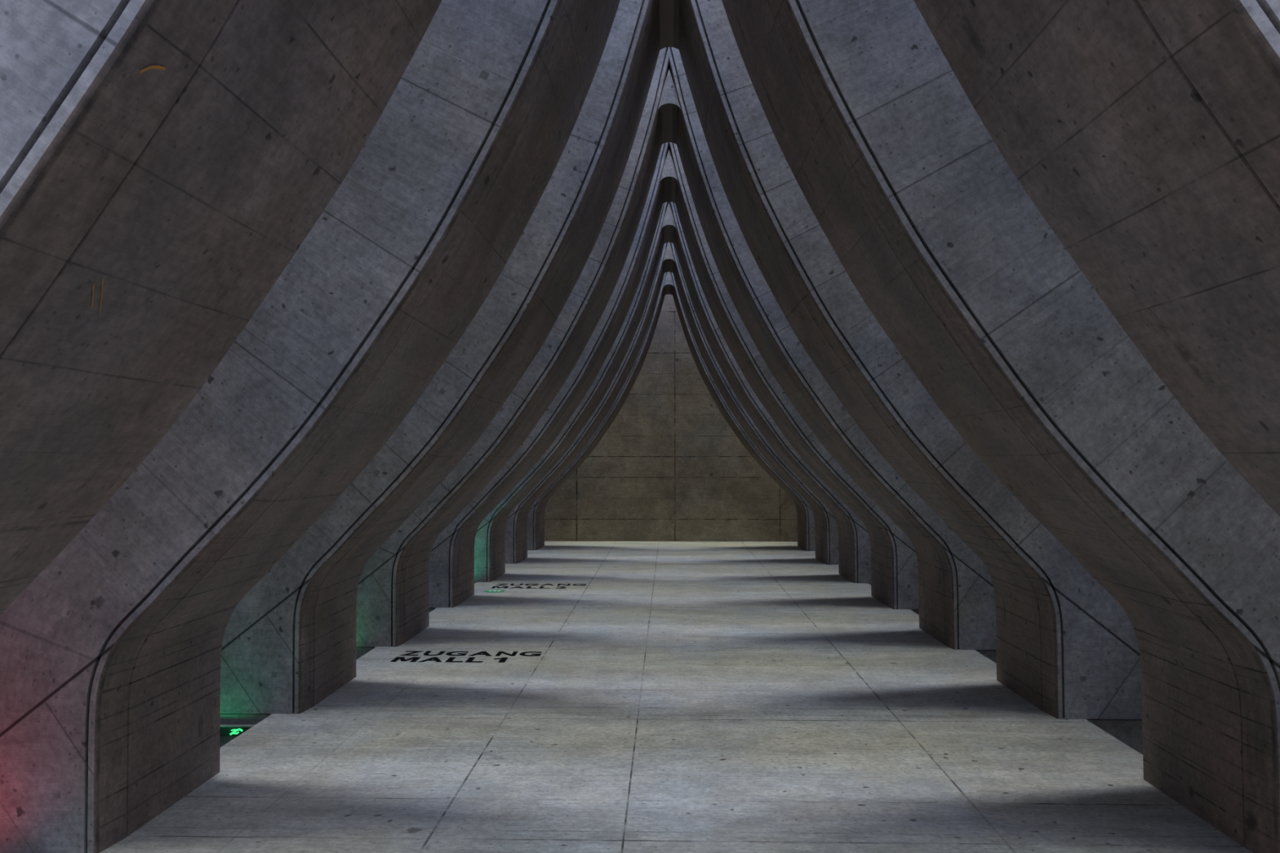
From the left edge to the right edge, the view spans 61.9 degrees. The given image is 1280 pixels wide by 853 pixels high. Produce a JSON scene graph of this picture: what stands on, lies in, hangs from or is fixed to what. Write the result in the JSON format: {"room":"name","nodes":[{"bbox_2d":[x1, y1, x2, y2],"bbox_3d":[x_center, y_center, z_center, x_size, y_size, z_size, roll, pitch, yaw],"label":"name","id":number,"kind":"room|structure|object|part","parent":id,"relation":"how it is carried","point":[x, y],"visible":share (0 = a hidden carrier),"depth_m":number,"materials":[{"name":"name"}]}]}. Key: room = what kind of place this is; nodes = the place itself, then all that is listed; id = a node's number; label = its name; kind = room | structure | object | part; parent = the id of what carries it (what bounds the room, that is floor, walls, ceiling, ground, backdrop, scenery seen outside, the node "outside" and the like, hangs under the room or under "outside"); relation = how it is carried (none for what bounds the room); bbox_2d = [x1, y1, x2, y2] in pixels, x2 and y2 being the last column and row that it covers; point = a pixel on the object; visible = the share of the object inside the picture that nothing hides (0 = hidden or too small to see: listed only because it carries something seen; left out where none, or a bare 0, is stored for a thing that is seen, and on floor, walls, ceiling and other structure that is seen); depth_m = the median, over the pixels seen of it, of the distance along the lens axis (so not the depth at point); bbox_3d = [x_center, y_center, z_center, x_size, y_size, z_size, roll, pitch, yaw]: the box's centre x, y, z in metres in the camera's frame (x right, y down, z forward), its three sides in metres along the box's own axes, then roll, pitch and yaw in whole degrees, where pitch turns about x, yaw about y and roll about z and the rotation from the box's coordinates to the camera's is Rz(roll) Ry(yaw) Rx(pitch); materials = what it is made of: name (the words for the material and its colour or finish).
{"room":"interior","nodes":[
{"label":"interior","id":0,"kind":"room"},
{"bbox_2d":[544,293,797,542],"bbox_3d":[0.632,-0.355,22.197,12.240,6.800,0.510,0,-2,2],"label":"wall","id":1,"kind":"structure","parent":0,"point":[669,466],"depth_m":21.91,"materials":[{"name":"concrete"}]},
{"bbox_2d":[100,541,1253,852],"bbox_3d":[0.231,1.960,7.081,5.355,0.094,29.580,0,-2,2],"label":"floor","id":2,"kind":"structure","parent":0,"point":[688,696],"depth_m":6.32,"materials":[{"name":"concrete"}]},
{"bbox_2d":[390,650,542,662],"bbox_3d":[-1.471,1.973,9.144,1.220,0.001,0.503,0,-2,2],"label":"painted lettering","id":3,"kind":"object","parent":2,"relation":"on","point":[402,659],"visible":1,"depth_m":9.18,"materials":[{"name":"black paint"}]},
{"bbox_2d":[490,583,586,588],"bbox_3d":[-1.336,2.125,14.206,1.220,0.001,0.524,0,-2,2],"label":"painted lettering","id":4,"kind":"object","parent":2,"relation":"on","point":[558,584],"visible":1,"depth_m":14.24,"materials":[{"name":"black paint"}]},
{"bbox_3d":[0.238,2.516,7.319,11.900,0.170,30.090,0,-2,2],"label":"trim","id":5,"kind":"structure","parent":0,"visible":0},
{"bbox_2d":[0,0,1279,852],"bbox_3d":[0.179,-1.153,5.204,11.424,7.038,1.227,0,-2,2],"label":"arch","id":6,"kind":"object","parent":5,"relation":"on","point":[110,658],"visible":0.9,"depth_m":4.61,"materials":[{"name":"grey concrete"}]},
{"bbox_3d":[-2.690,-1.406,5.288,5.674,6.528,1.227,0,-2,2],"label":"arch arm","id":7,"kind":"part","parent":6,"relation":"part of","materials":[{"name":"concrete"}]},
{"bbox_3d":[3.013,-1.411,5.136,5.737,6.528,1.227,0,-2,2],"label":"arch arm","id":8,"kind":"part","parent":6,"relation":"part of","materials":[{"name":"concrete"}]},
{"bbox_2d":[0,0,1279,615],"bbox_3d":[0.111,-1.229,2.676,11.424,7.038,1.227,0,-2,2],"label":"arch","id":9,"kind":"object","parent":5,"relation":"on","point":[163,163],"visible":1,"depth_m":2.61,"materials":[{"name":"grey concrete"}]},
{"bbox_3d":[-2.757,-1.482,2.760,5.674,6.528,1.227,0,-2,2],"label":"arch arm","id":10,"kind":"part","parent":9,"relation":"part of","materials":[{"name":"concrete"}]},
{"bbox_3d":[2.945,-1.486,2.608,5.737,6.528,1.227,0,-2,2],"label":"arch arm","id":11,"kind":"part","parent":9,"relation":"part of","materials":[{"name":"concrete"}]},
{"bbox_2d":[527,271,815,551],"bbox_3d":[0.583,-0.699,20.369,11.424,7.038,1.227,0,-2,2],"label":"arch","id":12,"kind":"object","parent":5,"relation":"on","point":[805,516],"visible":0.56,"depth_m":19.83,"materials":[{"name":"grey concrete"}]},
{"bbox_3d":[-2.285,-0.951,20.453,5.674,6.528,1.227,0,-2,2],"label":"arch arm","id":13,"kind":"part","parent":12,"relation":"part of","materials":[{"name":"concrete"}]},
{"bbox_3d":[0.553,-2.739,20.436,0.224,0.405,1.204,0,-2,2],"label":"arch crown","id":14,"kind":"part","parent":12,"relation":"part of","materials":[{"name":"concrete"}]},
{"bbox_3d":[3.417,-0.956,20.301,5.737,6.528,1.227,0,-2,2],"label":"arch arm","id":15,"kind":"part","parent":12,"relation":"part of","materials":[{"name":"concrete"}]},
{"bbox_2d":[505,242,838,564],"bbox_3d":[0.516,-0.774,17.841,11.424,7.038,1.227,0,-2,2],"label":"arch","id":16,"kind":"object","parent":5,"relation":"on","point":[826,531],"visible":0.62,"depth_m":17.29,"materials":[{"name":"grey concrete"}]},
{"bbox_3d":[-2.353,-1.027,17.926,5.674,6.528,1.227,0,-2,2],"label":"arch arm","id":17,"kind":"part","parent":16,"relation":"part of","materials":[{"name":"concrete"}]},
{"bbox_3d":[0.486,-2.815,17.909,0.224,0.405,1.204,0,-2,2],"label":"arch crown","id":18,"kind":"part","parent":16,"relation":"part of","materials":[{"name":"concrete"}]},
{"bbox_3d":[3.350,-1.032,17.774,5.737,6.528,1.227,0,-2,2],"label":"arch arm","id":19,"kind":"part","parent":16,"relation":"part of","materials":[{"name":"concrete"}]},
{"bbox_2d":[474,201,871,585],"bbox_3d":[0.448,-0.850,15.314,11.424,7.038,1.227,0,-2,2],"label":"arch","id":20,"kind":"object","parent":5,"relation":"on","point":[854,541],"visible":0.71,"depth_m":14.76,"materials":[{"name":"grey concrete"}]},
{"bbox_3d":[-2.420,-1.103,15.398,5.674,6.528,1.227,0,-2,2],"label":"arch arm","id":21,"kind":"part","parent":20,"relation":"part of","materials":[{"name":"concrete"}]},
{"bbox_3d":[0.418,-2.891,15.381,0.224,0.405,1.204,0,-2,2],"label":"arch crown","id":22,"kind":"part","parent":20,"relation":"part of","materials":[{"name":"concrete"}]},
{"bbox_3d":[3.282,-1.107,15.246,5.737,6.528,1.227,0,-2,2],"label":"arch arm","id":23,"kind":"part","parent":20,"relation":"part of","materials":[{"name":"concrete"}]},
{"bbox_2d":[429,142,919,614],"bbox_3d":[0.381,-0.926,12.786,11.424,7.038,1.227,0,-2,2],"label":"arch","id":24,"kind":"object","parent":5,"relation":"on","point":[894,560],"visible":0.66,"depth_m":12.22,"materials":[{"name":"grey concrete"}]},
{"bbox_3d":[-2.488,-1.179,12.870,5.674,6.528,1.227,0,-2,2],"label":"arch arm","id":25,"kind":"part","parent":24,"relation":"part of","materials":[{"name":"concrete"}]},
{"bbox_3d":[0.351,-2.967,12.854,0.224,0.405,1.204,0,-2,2],"label":"arch crown","id":26,"kind":"part","parent":24,"relation":"part of","materials":[{"name":"concrete"}]},
{"bbox_3d":[3.215,-1.183,12.719,5.737,6.528,1.227,0,-2,2],"label":"arch arm","id":27,"kind":"part","parent":24,"relation":"part of","materials":[{"name":"concrete"}]},
{"bbox_2d":[355,47,996,663],"bbox_3d":[0.314,-1.002,10.259,11.424,7.038,1.227,0,-2,2],"label":"arch","id":28,"kind":"object","parent":5,"relation":"on","point":[956,591],"visible":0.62,"depth_m":9.69,"materials":[{"name":"grey concrete"}]},
{"bbox_3d":[-2.555,-1.254,10.343,5.674,6.528,1.227,0,-2,2],"label":"arch arm","id":29,"kind":"part","parent":28,"relation":"part of","materials":[{"name":"concrete"}]},
{"bbox_3d":[0.283,-3.042,10.326,0.224,0.405,1.204,0,-2,2],"label":"arch crown","id":30,"kind":"part","parent":28,"relation":"part of","materials":[{"name":"concrete"}]},
{"bbox_3d":[3.147,-1.259,10.191,5.737,6.528,1.227,0,-2,2],"label":"arch arm","id":31,"kind":"part","parent":28,"relation":"part of","materials":[{"name":"concrete"}]},
{"bbox_2d":[219,0,1142,755],"bbox_3d":[0.246,-1.078,7.716,11.424,7.038,1.258,0,-2,2],"label":"arch","id":32,"kind":"object","parent":5,"relation":"on","point":[1065,645],"depth_m":7.14,"materials":[{"name":"grey concrete"}]},
{"bbox_3d":[-2.761,2.022,7.098,0.544,0.071,0.048,0,-2,2],"label":"display strip","id":33,"kind":"part","parent":32,"relation":"part of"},
{"bbox_3d":[-2.622,-1.330,7.815,5.674,6.528,1.227,0,-2,2],"label":"arch arm","id":34,"kind":"part","parent":32,"relation":"part of","materials":[{"name":"concrete"}]},
{"bbox_3d":[0.216,-3.118,7.798,0.224,0.405,1.204,0,-2,2],"label":"arch crown","id":35,"kind":"part","parent":32,"relation":"part of","materials":[{"name":"concrete"}]},
{"bbox_3d":[3.080,-1.335,7.663,5.737,6.528,1.227,0,-2,2],"label":"arch arm","id":36,"kind":"part","parent":32,"relation":"part of","materials":[{"name":"concrete"}]}
]}

